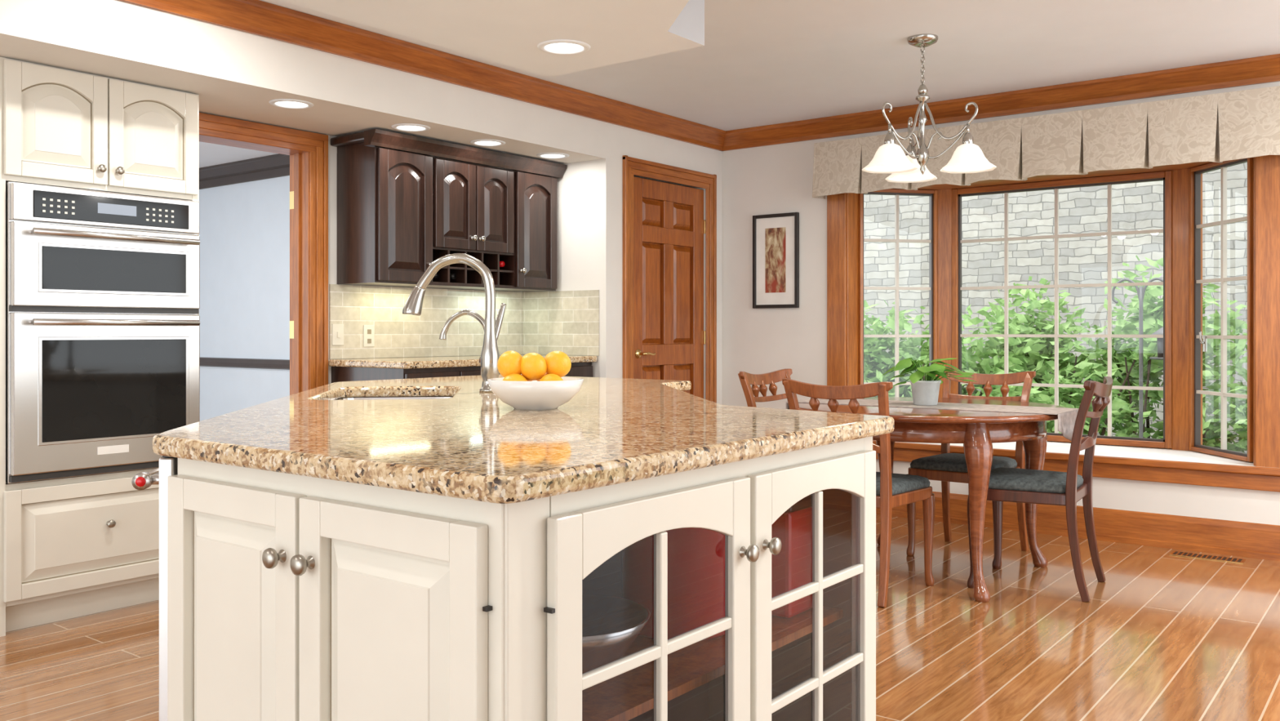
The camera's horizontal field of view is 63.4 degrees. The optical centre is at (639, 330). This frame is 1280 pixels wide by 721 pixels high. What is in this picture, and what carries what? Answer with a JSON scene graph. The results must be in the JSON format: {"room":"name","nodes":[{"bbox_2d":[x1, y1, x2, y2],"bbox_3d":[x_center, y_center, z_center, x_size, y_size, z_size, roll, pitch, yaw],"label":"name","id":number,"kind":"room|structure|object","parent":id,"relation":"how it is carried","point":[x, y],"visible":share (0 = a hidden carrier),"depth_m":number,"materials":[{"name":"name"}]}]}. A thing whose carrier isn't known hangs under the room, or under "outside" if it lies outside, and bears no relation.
{"room":"kitchen","nodes":[
{"label":"kitchen","id":0,"kind":"room"},
{"bbox_2d":[199,141,278,168],"bbox_3d":[-4.475,-1.375,5.466,4.439,0.100,6.200,0,0,38],"label":"ceiling","id":1,"kind":"structure","parent":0,"point":[210,154],"depth_m":7.77,"materials":[{"name":"white paint"}]},
{"bbox_2d":[199,175,289,421],"bbox_3d":[-2.574,-0.105,7.851,4.340,2.440,0.100,0,0,38],"label":"wall","id":2,"kind":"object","parent":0,"point":[244,228],"visible":0.02,"depth_m":8.23,"materials":[{"name":"paint"}]},
{"bbox_2d":[199,153,289,189],"bbox_3d":[-2.639,-1.250,7.775,4.330,0.149,0.100,0,0,38],"label":"trim","id":3,"kind":"structure","parent":2,"relation":"attached to","point":[274,166],"depth_m":8.13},
{"bbox_2d":[200,356,289,369],"bbox_3d":[-2.618,0.258,7.803,4.330,0.075,0.030,0,0,38],"label":"trim","id":4,"kind":"structure","parent":2,"relation":"attached to","point":[204,362],"depth_m":8.17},
{"bbox_2d":[0,0,605,164],"bbox_3d":[-3.254,-1.162,2.601,0.670,0.324,9.150,0,0,38],"label":"ceiling soffit","id":5,"kind":"structure","parent":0,"point":[234,73],"depth_m":4.40,"materials":[{"name":"white paint"}]},
{"bbox_2d":[269,98,313,108],"bbox_3d":[-1.534,-0.997,4.564,0.188,0.006,0.188,0,0,38],"label":"recessed light","id":6,"kind":"object","parent":5,"relation":"in","point":[282,103],"visible":1,"depth_m":4.55,"materials":[{"name":"glass"}]},
{"bbox_2d":[328,135,522,383],"bbox_3d":[-1.161,-0.105,5.990,0.150,2.440,1.825,0,0,38],"label":"wall","id":7,"kind":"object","parent":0,"point":[332,150],"visible":0.14,"depth_m":5.33,"materials":[{"name":"paint"}]},
{"bbox_2d":[199,134,309,395],"bbox_3d":[-1.939,0.101,4.980,0.160,2.028,0.724,0,0,38],"label":"door frame","id":8,"kind":"structure","parent":7,"relation":"attached to","point":[304,157],"depth_m":5.23,"materials":[{"name":"brown wood"}]},
{"bbox_2d":[293,152,300,394],"bbox_3d":[-1.736,0.109,5.252,0.040,2.012,0.012,0,0,38],"label":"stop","id":9,"kind":"object","parent":8,"relation":"attached to","point":[296,156],"visible":0.64,"depth_m":5.25,"materials":[{"name":"brown wood"}]},
{"bbox_2d":[309,151,315,389],"bbox_3d":[-1.651,0.092,5.222,0.012,2.045,0.035,0,0,38],"label":"door frame","id":10,"kind":"object","parent":7,"relation":"attached to","point":[312,154],"visible":0.56,"depth_m":5.21,"materials":[{"name":"brown wood"}]},
{"bbox_2d":[315,146,323,387],"bbox_3d":[-1.625,0.072,5.250,0.018,2.085,0.040,0,0,38],"label":"door frame","id":11,"kind":"object","parent":7,"relation":"attached to","point":[319,150],"visible":0.56,"depth_m":5.24,"materials":[{"name":"brown wood"}]},
{"bbox_2d":[323,141,328,385],"bbox_3d":[-1.602,0.060,5.273,0.026,2.110,0.025,0,0,38],"label":"door frame","id":12,"kind":"object","parent":7,"relation":"attached to","point":[325,143],"visible":0.56,"depth_m":5.26,"materials":[{"name":"brown wood"}]},
{"bbox_2d":[330,128,567,291],"bbox_3d":[-1.014,-0.614,5.746,0.378,0.748,1.407,0,0,38],"label":"bar cabinet","id":13,"kind":"object","parent":7,"relation":"attached to","point":[406,202],"depth_m":5.48,"materials":[{"name":"brown wood"}]},
{"bbox_2d":[280,0,704,76],"bbox_3d":[-0.284,-1.162,1.746,2.980,0.323,3.620,0,0,38],"label":"ceiling","id":14,"kind":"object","parent":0,"point":[509,33],"depth_m":3.42,"materials":[{"name":"white paint"}]},
{"bbox_2d":[537,39,591,54],"bbox_3d":[-0.268,-0.997,3.652,0.188,0.006,0.188,0,0,38],"label":"recessed light","id":15,"kind":"object","parent":14,"relation":"in","point":[557,46],"visible":1,"depth_m":3.65,"materials":[{"name":"glass"}]},
{"bbox_2d":[522,122,721,404],"bbox_3d":[-0.057,-0.104,6.752,0.670,2.439,1.330,0,0,38],"label":"wall","id":16,"kind":"structure","parent":0,"point":[589,193],"depth_m":6.13,"materials":[{"name":"white paint"}]},
{"bbox_2d":[119,0,725,151],"bbox_3d":[-2.580,-1.267,2.858,0.085,0.114,10.380,0,0,38],"label":"trim","id":17,"kind":"structure","parent":16,"relation":"attached to","point":[257,17],"depth_m":4.86,"materials":[{"name":"brown wood"}]},
{"bbox_2d":[328,284,522,359],"bbox_3d":[-1.156,-0.046,5.865,0.009,0.384,1.414,0,0,38],"label":"backsplash","id":18,"kind":"structure","parent":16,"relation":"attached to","point":[397,334],"depth_m":5.73,"materials":[{"name":"tile"}]},
{"bbox_2d":[522,289,599,355],"bbox_3d":[-0.481,-0.046,6.233,0.609,0.384,0.009,0,0,38],"label":"backsplash","id":19,"kind":"structure","parent":16,"relation":"attached to","point":[566,322],"depth_m":6.22,"materials":[{"name":"tile"}]},
{"bbox_2d":[622,155,627,377],"bbox_3d":[-0.087,0.038,6.143,0.026,2.153,0.023,0,0,38],"label":"door frame","id":20,"kind":"object","parent":16,"relation":"attached to","point":[624,161],"visible":0.56,"depth_m":6.13,"materials":[{"name":"brown wood"}]},
{"bbox_2d":[627,160,631,378],"bbox_3d":[-0.071,0.050,6.170,0.018,2.130,0.040,0,0,38],"label":"door frame","id":21,"kind":"object","parent":16,"relation":"attached to","point":[628,168],"visible":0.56,"depth_m":6.17,"materials":[{"name":"brown wood"}]},
{"bbox_2d":[631,168,633,378],"bbox_3d":[-0.051,0.070,6.202,0.012,2.090,0.035,0,0,38],"label":"door frame","id":22,"kind":"object","parent":16,"relation":"attached to","point":[632,175],"visible":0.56,"depth_m":6.20,"materials":[{"name":"brown wood"}]},
{"bbox_2d":[633,176,642,378],"bbox_3d":[-0.033,0.087,6.283,0.035,2.035,0.115,0,0,38],"label":"stile","id":23,"kind":"object","parent":16,"relation":"attached to","point":[637,182],"visible":0.39,"depth_m":6.28,"materials":[{"name":"brown wood"}]},
{"bbox_2d":[642,177,693,205],"bbox_3d":[0.170,-0.873,6.546,0.035,0.115,0.550,0,0,38],"label":"rail","id":24,"kind":"object","parent":23,"relation":"attached to","point":[651,189],"visible":1,"depth_m":6.52,"materials":[{"name":"brown wood"}]},
{"bbox_2d":[642,343,693,365],"bbox_3d":[0.170,0.150,6.546,0.035,0.130,0.550,0,0,38],"label":"rail","id":25,"kind":"object","parent":23,"relation":"attached to","point":[671,353],"visible":0.98,"depth_m":6.53,"materials":[{"name":"brown wood"}]},
{"bbox_2d":[642,241,660,344],"bbox_3d":[0.070,-0.230,6.418,0.026,0.630,0.225,0,0,38],"label":"panel","id":26,"kind":"object","parent":25,"relation":"on","point":[651,251],"visible":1,"depth_m":6.40,"materials":[{"name":"brown wood"}]},
{"bbox_2d":[660,244,673,344],"bbox_3d":[0.170,-0.230,6.546,0.035,0.630,0.100,0,0,38],"label":"mullion","id":27,"kind":"object","parent":25,"relation":"on","point":[666,250],"visible":1,"depth_m":6.51,"materials":[{"name":"brown wood"}]},
{"bbox_2d":[673,245,689,343],"bbox_3d":[0.268,-0.230,6.676,0.026,0.630,0.225,0,0,38],"label":"panel","id":28,"kind":"object","parent":25,"relation":"on","point":[681,254],"visible":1,"depth_m":6.66,"materials":[{"name":"brown wood"}]},
{"bbox_2d":[642,225,693,247],"bbox_3d":[0.170,-0.595,6.546,0.035,0.100,0.550,0,0,38],"label":"rail","id":29,"kind":"object","parent":23,"relation":"attached to","point":[652,234],"visible":1,"depth_m":6.52,"materials":[{"name":"brown wood"}]},
{"bbox_2d":[642,198,660,226],"bbox_3d":[0.070,-0.730,6.418,0.026,0.170,0.225,0,0,38],"label":"panel","id":30,"kind":"object","parent":29,"relation":"on","point":[651,208],"visible":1,"depth_m":6.41,"materials":[{"name":"brown wood"}]},
{"bbox_2d":[660,200,673,228],"bbox_3d":[0.170,-0.730,6.546,0.035,0.170,0.100,0,0,38],"label":"mullion","id":31,"kind":"object","parent":29,"relation":"on","point":[666,207],"visible":1,"depth_m":6.52,"materials":[{"name":"brown wood"}]},
{"bbox_2d":[673,203,689,231],"bbox_3d":[0.268,-0.730,6.676,0.026,0.170,0.225,0,0,38],"label":"panel","id":32,"kind":"object","parent":29,"relation":"on","point":[681,212],"visible":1,"depth_m":6.66,"materials":[{"name":"brown wood"}]},
{"bbox_2d":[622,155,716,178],"bbox_3d":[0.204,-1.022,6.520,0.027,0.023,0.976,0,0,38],"label":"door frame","id":33,"kind":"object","parent":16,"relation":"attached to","point":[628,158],"visible":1,"depth_m":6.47,"materials":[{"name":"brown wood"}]},
{"bbox_2d":[627,160,713,188],"bbox_3d":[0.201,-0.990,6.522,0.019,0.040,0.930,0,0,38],"label":"door frame","id":34,"kind":"object","parent":16,"relation":"attached to","point":[633,165],"visible":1,"depth_m":6.48,"materials":[{"name":"brown wood"}]},
{"bbox_2d":[689,187,703,398],"bbox_3d":[0.373,0.087,6.809,0.035,2.035,0.115,0,0,38],"label":"stile","id":35,"kind":"object","parent":16,"relation":"attached to","point":[696,211],"visible":0.56,"depth_m":6.79,"materials":[{"name":"brown wood"}]},
{"bbox_2d":[705,188,709,399],"bbox_3d":[0.447,0.070,6.847,0.012,2.090,0.035,0,0,38],"label":"door frame","id":36,"kind":"object","parent":16,"relation":"attached to","point":[707,190],"visible":0.56,"depth_m":6.84,"materials":[{"name":"brown wood"}]},
{"bbox_2d":[709,177,713,401],"bbox_3d":[0.472,0.050,6.875,0.018,2.130,0.040,0,0,38],"label":"door frame","id":37,"kind":"object","parent":16,"relation":"attached to","point":[711,185],"visible":0.56,"depth_m":6.86,"materials":[{"name":"brown wood"}]},
{"bbox_2d":[713,174,716,403],"bbox_3d":[0.494,0.038,6.898,0.026,2.153,0.023,0,0,38],"label":"door frame","id":38,"kind":"object","parent":16,"relation":"attached to","point":[715,179],"visible":0.56,"depth_m":6.88,"materials":[{"name":"brown wood"}]},
{"bbox_2d":[722,53,1279,151],"bbox_3d":[3.035,-1.267,5.031,6.330,0.114,0.085,0,0,38],"label":"trim","id":39,"kind":"structure","parent":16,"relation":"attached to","point":[1266,68],"depth_m":5.69,"materials":[{"name":"brown wood"}]},
{"bbox_2d":[0,514,1279,720],"bbox_3d":[-0.365,1.140,1.215,7.260,0.050,10.480,0,0,38],"label":"floor","id":40,"kind":"structure","parent":0,"point":[1165,637],"depth_m":3.65,"materials":[{"name":"brown wood"}]},
{"bbox_2d":[0,56,199,636],"bbox_3d":[-2.572,0.059,3.707,0.398,2.113,1.935,0,0,38],"label":"tall cabinet","id":41,"kind":"object","parent":40,"relation":"on","point":[71,547],"visible":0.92,"depth_m":3.98,"materials":[{"name":"beige paint"}]},
{"bbox_2d":[5,181,199,483],"bbox_3d":[-2.188,0.007,4.155,0.442,1.104,0.730,0,0,38],"label":"wall oven","id":42,"kind":"object","parent":41,"relation":"in","point":[103,288],"visible":0.98,"depth_m":4.00,"materials":[{"name":"metal"}]},
{"bbox_2d":[331,361,592,382],"bbox_3d":[-0.925,0.649,5.688,0.587,0.932,1.393,0,0,38],"label":"bar cabinet","id":43,"kind":"object","parent":40,"relation":"on","point":[339,374],"visible":0.03,"depth_m":5.19,"materials":[{"name":"brown wood"}]},
{"bbox_2d":[328,354,596,368],"bbox_3d":[-0.920,0.165,5.668,0.604,0.035,1.420,0,0,38],"label":"countertop","id":44,"kind":"structure","parent":43,"relation":"on","point":[451,361],"depth_m":5.18,"materials":[{"name":"stone"}]},
{"bbox_2d":[151,373,894,720],"bbox_3d":[-0.286,0.657,3.114,1.578,0.915,3.397,0,0,-7],"label":"kitchen island","id":45,"kind":"object","parent":40,"relation":"on","point":[329,558],"visible":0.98,"depth_m":1.80,"materials":[{"name":"wood"}]},
{"bbox_2d":[131,455,177,720],"bbox_3d":[-0.996,0.627,2.315,0.092,0.775,0.595,0,0,-7],"label":"dishwasher","id":46,"kind":"object","parent":45,"relation":"in","point":[168,465],"visible":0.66,"depth_m":2.02,"materials":[{"name":"metal"}]},
{"bbox_2d":[151,373,894,503],"bbox_3d":[-0.286,0.219,3.114,1.578,0.038,3.397,0,0,-7],"label":"island countertop","id":47,"kind":"structure","parent":45,"relation":"on","point":[471,444],"depth_m":1.99,"materials":[{"name":"stone"}]},
{"bbox_2d":[402,253,506,392],"bbox_3d":[-0.606,-0.026,3.400,0.333,0.452,0.125,0,0,-7],"label":"kitchen faucet","id":48,"kind":"object","parent":47,"relation":"on","point":[490,355],"visible":0.98,"depth_m":3.37,"materials":[{"name":"silver metal"}]},
{"bbox_2d":[439,309,484,339],"bbox_3d":[-0.587,0.065,3.507,0.184,0.271,0.044,0,0,-7],"label":"filter faucet","id":49,"kind":"object","parent":47,"relation":"on","point":[444,331],"visible":0.55,"depth_m":3.50,"materials":[{"name":"silver metal"}]},
{"bbox_2d":[487,377,583,409],"bbox_3d":[-0.268,0.162,2.668,0.248,0.076,0.248,0,0,38],"label":"fruit bowl","id":50,"kind":"object","parent":47,"relation":"on","point":[534,394],"visible":0.96,"depth_m":2.58,"materials":[{"name":"white ceramic"}]},
{"bbox_2d":[502,373,527,381],"bbox_3d":[-0.317,0.144,2.636,0.072,0.071,0.073,0,0,3],"label":"orange","id":51,"kind":"object","parent":50,"relation":"in","point":[513,376],"visible":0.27,"depth_m":2.62,"materials":[{"name":"orange food"}]},
{"bbox_2d":[497,350,522,377],"bbox_3d":[-0.332,0.088,2.666,0.069,0.074,0.073,0,0,3],"label":"orange","id":52,"kind":"object","parent":51,"relation":"on","point":[508,362],"visible":0.8,"depth_m":2.64,"materials":[{"name":"orange food"}]},
{"bbox_2d":[520,352,546,380],"bbox_3d":[-0.275,0.092,2.663,0.073,0.072,0.072,0,0,11],"label":"orange","id":53,"kind":"object","parent":50,"relation":"in","point":[533,365],"visible":0.98,"depth_m":2.64,"materials":[{"name":"orange food"}]},
{"label":"orange","id":54,"kind":"object","parent":50,"relation":"in","visible":0},
{"bbox_2d":[544,351,571,377],"bbox_3d":[-0.215,0.087,2.687,0.073,0.070,0.073,0,0,32],"label":"orange","id":55,"kind":"object","parent":54,"relation":"on","point":[558,362],"visible":0.82,"depth_m":2.66,"materials":[{"name":"orange food"}]},
{"bbox_2d":[582,593,650,673],"bbox_3d":[-0.129,0.587,1.930,0.300,0.120,0.300,0,0,38],"label":"serving bowl","id":56,"kind":"object","parent":45,"relation":"on","point":[610,624],"visible":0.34,"depth_m":1.99,"materials":[{"name":"metal"}]},
{"bbox_2d":[621,527,724,639],"bbox_3d":[0.089,0.514,2.279,0.268,0.265,0.268,0,0,38],"label":"stock pot","id":57,"kind":"object","parent":45,"relation":"on","point":[695,555],"visible":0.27,"depth_m":2.16,"materials":[{"name":"red metal"}]},
{"bbox_2d":[582,488,852,720],"bbox_3d":[0.004,0.627,2.104,0.429,0.776,1.059,0,0,38],"label":"shelf","id":58,"kind":"object","parent":45,"relation":"in","point":[696,670],"depth_m":2.40,"materials":[{"name":"wood"}]},
{"bbox_2d":[771,493,812,617],"bbox_3d":[0.290,0.514,2.442,0.232,0.265,0.156,0,0,38],"label":"stock pot","id":59,"kind":"object","parent":45,"relation":"on","point":[792,567],"visible":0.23,"depth_m":2.34,"materials":[{"name":"red metal"}]},
{"bbox_2d":[737,368,792,407],"bbox_3d":[0.832,0.661,5.253,0.544,0.914,0.496,0,0,38],"label":"dining chair","id":60,"kind":"object","parent":40,"relation":"on","point":[746,379],"visible":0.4,"depth_m":5.38,"materials":[{"name":"brown wood"}]},
{"bbox_2d":[782,377,934,607],"bbox_3d":[0.944,0.661,4.471,0.496,0.914,0.544,0,0,38],"label":"dining chair","id":61,"kind":"object","parent":40,"relation":"on","point":[892,490],"visible":0.62,"depth_m":4.25,"materials":[{"name":"brown wood"}]},
{"bbox_2d":[875,471,929,495],"bbox_3d":[0.982,0.654,4.520,0.451,0.050,0.404,0,0,38],"label":"seat cushion","id":62,"kind":"object","parent":61,"relation":"on","point":[900,484],"depth_m":4.41,"materials":[{"name":"fabric"}]},
{"bbox_2d":[798,396,1068,602],"bbox_3d":[1.340,0.733,4.837,1.263,0.768,1.263,0,0,-20],"label":"dining table","id":63,"kind":"object","parent":40,"relation":"on","point":[977,430],"visible":0.48,"depth_m":4.33,"materials":[{"name":"brown wood"}]},
{"bbox_2d":[785,398,1079,440],"bbox_3d":[1.340,0.410,4.837,1.299,0.130,0.380,0,0,38],"label":"table runner","id":64,"kind":"object","parent":63,"relation":"on","point":[1066,416],"visible":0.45,"depth_m":4.61,"materials":[{"name":"fabric"}]},
{"bbox_2d":[882,357,975,405],"bbox_3d":[1.367,0.235,4.789,0.423,0.221,0.386,0,0,-16],"label":"potted plant","id":65,"kind":"object","parent":64,"relation":"on","point":[925,392],"visible":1,"depth_m":4.77,"materials":[{"name":"green plant"}]},
{"bbox_2d":[906,368,1035,568],"bbox_3d":[1.666,0.661,5.212,0.496,0.914,0.544,0,0,38],"label":"dining chair","id":66,"kind":"object","parent":40,"relation":"on","point":[946,467],"visible":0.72,"depth_m":5.22,"materials":[{"name":"brown wood"}]},
{"bbox_2d":[910,453,1017,472],"bbox_3d":[1.629,0.654,5.164,0.451,0.050,0.404,0,0,38],"label":"seat cushion","id":67,"kind":"object","parent":66,"relation":"on","point":[943,462],"depth_m":5.08,"materials":[{"name":"fabric"}]},
{"bbox_2d":[967,376,1113,601],"bbox_3d":[1.769,0.661,4.549,0.544,0.914,0.496,0,0,33],"label":"dining chair","id":68,"kind":"object","parent":40,"relation":"on","point":[1006,484],"visible":0.92,"depth_m":4.40,"materials":[{"name":"brown wood"}]},
{"bbox_2d":[988,466,1083,493],"bbox_3d":[1.718,0.654,4.582,0.404,0.050,0.451,0,0,33],"label":"seat cushion","id":69,"kind":"object","parent":68,"relation":"on","point":[1002,479],"depth_m":4.43,"materials":[{"name":"fabric"}]},
{"bbox_2d":[875,448,1279,523],"bbox_3d":[2.189,0.908,5.809,2.460,0.414,0.164,0,0,38],"label":"wall","id":70,"kind":"structure","parent":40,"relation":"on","point":[1237,504],"depth_m":5.33,"materials":[{"name":"paint"}]},
{"bbox_2d":[875,491,1279,561],"bbox_3d":[3.054,1.030,5.056,6.330,0.170,0.022,0,0,38],"label":"baseboard","id":71,"kind":"structure","parent":70,"relation":"attached to","point":[1218,536],"depth_m":5.37,"materials":[{"name":"brown wood"}]},
{"bbox_2d":[1169,551,1246,563],"bbox_3d":[2.789,1.113,5.097,0.320,0.005,0.100,0,0,38],"label":"floor vent","id":72,"kind":"object","parent":40,"relation":"in","point":[1173,553],"visible":1,"depth_m":5.08,"materials":[{"name":"gold metal"}]},
{"bbox_2d":[259,0,1279,130],"bbox_3d":[-0.349,-1.385,1.235,7.260,0.120,10.530,0,0,38],"label":"ceiling","id":73,"kind":"structure","parent":0,"point":[759,63],"depth_m":4.88,"materials":[{"name":"paint"}]},
{"bbox_2d":[862,33,996,182],"bbox_3d":[1.303,-1.018,4.662,0.560,0.615,0.580,0,0,38],"label":"chandelier","id":74,"kind":"object","parent":73,"relation":"hanging from","point":[890,157],"visible":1,"depth_m":4.65,"materials":[{"name":"silver metal"}]},
{"bbox_2d":[721,135,844,408],"bbox_3d":[0.956,-0.104,6.773,0.910,2.439,0.140,0,0,38],"label":"wall","id":75,"kind":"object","parent":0,"point":[775,179],"visible":0.29,"depth_m":6.78,"materials":[{"name":"paint"}]},
{"bbox_2d":[752,212,799,308],"bbox_3d":[0.879,-0.452,6.726,0.335,0.610,0.025,0,0,38],"label":"picture frame","id":76,"kind":"object","parent":75,"relation":"attached to","point":[775,237],"visible":1,"depth_m":6.72,"materials":[{"name":"black paint"}]},
{"bbox_2d":[764,226,786,293],"bbox_3d":[0.879,-0.457,6.726,0.151,0.420,0.002,0,0,38],"label":"print","id":77,"kind":"object","parent":76,"relation":"attached to","point":[775,237],"depth_m":6.73},
{"bbox_2d":[826,192,846,386],"bbox_3d":[1.226,-0.175,6.463,0.127,1.700,0.021,0,0,38],"label":"window frame","id":78,"kind":"object","parent":75,"relation":"attached to","point":[836,203],"visible":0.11,"depth_m":6.45,"materials":[{"name":"brown wood"}]},
{"bbox_2d":[844,84,1257,139],"bbox_3d":[2.196,-1.125,5.819,2.220,0.399,0.140,0,0,38],"label":"wall","id":79,"kind":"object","parent":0,"point":[1255,86],"visible":0.02,"depth_m":5.61,"materials":[{"name":"paint"}]},
{"bbox_2d":[812,85,1279,198],"bbox_3d":[2.108,-0.989,5.688,2.524,0.347,0.171,0,0,38],"label":"window valance","id":80,"kind":"object","parent":79,"relation":"attached to","point":[1218,127],"visible":0.82,"depth_m":5.41,"materials":[{"name":"fabric"}]},
{"bbox_2d":[898,161,1213,190],"bbox_3d":[2.385,-0.921,6.064,2.216,0.048,0.480,0,0,38],"label":"trim","id":81,"kind":"structure","parent":79,"relation":"attached to","point":[1166,167],"depth_m":6.04,"materials":[{"name":"brown wood"}]},
{"bbox_2d":[1257,81,1279,525],"bbox_3d":[4.383,-0.104,4.135,3.300,2.439,0.140,0,0,38],"label":"wall","id":82,"kind":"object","parent":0,"point":[1268,502],"visible":0.2,"depth_m":5.06,"materials":[{"name":"paint"}]},
{"bbox_2d":[1254,155,1279,467],"bbox_3d":[3.067,-0.175,5.045,0.127,1.700,0.021,0,0,38],"label":"window frame","id":83,"kind":"object","parent":82,"relation":"attached to","point":[1267,167],"visible":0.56,"depth_m":5.04,"materials":[{"name":"brown wood"}]},
{"bbox_3d":[2.385,0.780,6.064,2.216,0.169,0.480,0,0,38],"label":"floor","id":84,"kind":"structure","parent":0,"visible":0},
{"bbox_2d":[903,440,1271,467],"bbox_3d":[2.334,0.679,5.997,2.460,0.031,0.650,0,0,38],"label":"board","id":85,"kind":"object","parent":84,"relation":"on","point":[1141,452],"visible":0.22,"depth_m":5.64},
{"bbox_2d":[872,440,1279,475],"bbox_3d":[2.128,0.681,5.730,2.500,0.037,0.022,0,0,38],"label":"sill nose","id":86,"kind":"structure","parent":85,"relation":"attached to","point":[1007,452],"depth_m":5.37,"materials":[{"name":"brown wood"}]},
{"bbox_2d":[1047,435,1164,448],"bbox_3d":[2.492,0.642,6.203,1.190,0.035,0.070,0,0,38],"label":"frame","id":87,"kind":"object","parent":85,"relation":"on","point":[1050,437],"visible":0.36,"depth_m":5.95,"materials":[{"name":"brown wood"}]},
{"bbox_2d":[1191,446,1247,461],"bbox_3d":[3.079,0.649,5.467,0.070,0.022,0.484,0,0,-3],"label":"frame","id":88,"kind":"object","parent":85,"relation":"on","point":[1243,458],"visible":0.69,"depth_m":5.44,"materials":[{"name":"brown wood"}]},
{"label":"pane","id":89,"kind":"object","parent":88,"relation":"on","visible":0},
{"bbox_2d":[846,156,1254,466],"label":"window","id":90,"kind":"structure","parent":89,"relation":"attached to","point":[1204,342],"depth_m":6.02,"materials":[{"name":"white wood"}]},
{"bbox_2d":[858,193,862,384],"bbox_3d":[1.383,-0.117,6.531,0.022,1.555,0.070,0,0,-12],"label":"frame","id":91,"kind":"object","parent":90,"relation":"attached to","point":[860,195],"visible":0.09,"depth_m":6.50,"materials":[{"name":"brown wood"}]},
{"bbox_2d":[933,190,937,376],"bbox_3d":[1.879,-0.117,6.633,0.022,1.555,0.070,0,0,-12],"label":"frame","id":92,"kind":"object","parent":90,"relation":"attached to","point":[935,194],"visible":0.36,"depth_m":6.60,"materials":[{"name":"brown wood"}]},
{"bbox_2d":[951,188,958,394],"bbox_3d":[2.007,-0.117,6.577,0.035,1.555,0.070,0,0,38],"label":"frame","id":93,"kind":"object","parent":90,"relation":"attached to","point":[954,192],"visible":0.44,"depth_m":6.55,"materials":[{"name":"brown wood"}]},
{"bbox_2d":[957,171,1164,194],"bbox_3d":[2.492,-0.877,6.203,1.190,0.035,0.070,0,0,38],"label":"frame","id":94,"kind":"object","parent":93,"relation":"attached to","point":[1156,175],"visible":0.8,"depth_m":6.14,"materials":[{"name":"brown wood"}]},
{"bbox_2d":[1164,170,1172,448],"bbox_3d":[2.978,-0.117,5.829,0.035,1.555,0.070,0,0,38],"label":"frame","id":95,"kind":"object","parent":90,"relation":"attached to","point":[1168,174],"visible":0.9,"depth_m":5.80,"materials":[{"name":"brown wood"}]},
{"bbox_2d":[1188,168,1202,450],"bbox_3d":[3.065,-0.117,5.720,0.070,1.555,0.022,0,0,-3],"label":"frame","id":96,"kind":"object","parent":90,"relation":"attached to","point":[1191,175],"visible":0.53,"depth_m":5.71,"materials":[{"name":"brown wood"}]},
{"bbox_2d":[1247,157,1253,462],"bbox_3d":[3.093,-0.117,5.214,0.070,1.555,0.022,0,0,-3],"label":"frame","id":97,"kind":"object","parent":90,"relation":"attached to","point":[1250,160],"visible":0.26,"depth_m":5.20,"materials":[{"name":"brown wood"}]},
{"bbox_3d":[-1.944,-1.119,4.973,0.150,0.411,0.742,0,0,38],"label":"wall","id":98,"kind":"structure","parent":0,"visible":0},
{"bbox_2d":[199,128,315,152],"bbox_3d":[-1.880,-0.914,4.924,0.013,0.034,0.788,0,0,38],"label":"door frame","id":99,"kind":"object","parent":98,"relation":"attached to","point":[202,131],"visible":0.56,"depth_m":4.96,"materials":[{"name":"brown wood"}]},
{"bbox_2d":[199,120,323,147],"bbox_3d":[-1.877,-0.949,4.922,0.019,0.044,0.868,0,0,38],"label":"door frame","id":100,"kind":"object","parent":98,"relation":"attached to","point":[202,124],"visible":0.56,"depth_m":4.97,"materials":[{"name":"brown wood"}]},
{"bbox_2d":[199,112,328,141],"bbox_3d":[-1.874,-0.978,4.919,0.027,0.034,0.918,0,0,38],"label":"door frame","id":101,"kind":"object","parent":98,"relation":"attached to","point":[202,117],"visible":0.56,"depth_m":4.97,"materials":[{"name":"brown wood"}]},
{"label":"outside","id":102,"kind":"structure","parent":0,"visible":0},
{"bbox_3d":[3.734,1.515,9.765,20.000,0.100,7.970,0,0,38],"label":"ground","id":103,"kind":"structure","parent":102,"visible":0},
{"bbox_2d":[863,299,964,386],"bbox_3d":[1.836,0.529,9.814,2.485,1.880,1.279,0,0,38],"label":"leafy shrub","id":104,"kind":"object","parent":103,"relation":"on","point":[881,343],"visible":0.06,"depth_m":9.07,"materials":[{"name":"green plant"}]},
{"bbox_2d":[863,304,1091,433],"bbox_3d":[2.777,0.612,8.908,1.321,1.715,2.280,0,0,-40],"label":"leafy shrub","id":105,"kind":"object","parent":103,"relation":"on","point":[968,360],"visible":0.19,"depth_m":8.65,"materials":[{"name":"green plant"}]},
{"bbox_2d":[863,162,1247,452],"bbox_3d":[3.786,-1.310,10.653,19.000,5.550,0.300,0,0,38],"label":"stone wall","id":106,"kind":"structure","parent":103,"relation":"on","point":[1135,206],"depth_m":10.20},
{"bbox_2d":[972,254,1247,452],"bbox_3d":[3.732,0.448,8.298,2.289,2.045,1.193,0,0,38],"label":"leafy shrub","id":107,"kind":"object","parent":103,"relation":"on","point":[1125,363],"visible":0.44,"depth_m":8.14,"materials":[{"name":"green plant"}]},
{"bbox_2d":[1111,277,1163,437],"bbox_3d":[3.469,0.550,7.111,0.441,1.829,0.200,0,0,38],"label":"bird feeder","id":108,"kind":"object","parent":103,"relation":"on","point":[1140,291],"visible":0.56,"depth_m":7.12,"materials":[{"name":"black metal"}]},
{"bbox_2d":[1161,364,1247,452],"bbox_3d":[4.552,0.855,7.741,1.388,1.240,1.146,0,0,35],"label":"leafy shrub","id":109,"kind":"object","parent":103,"relation":"on","point":[1237,411],"visible":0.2,"depth_m":7.66,"materials":[{"name":"green plant"}]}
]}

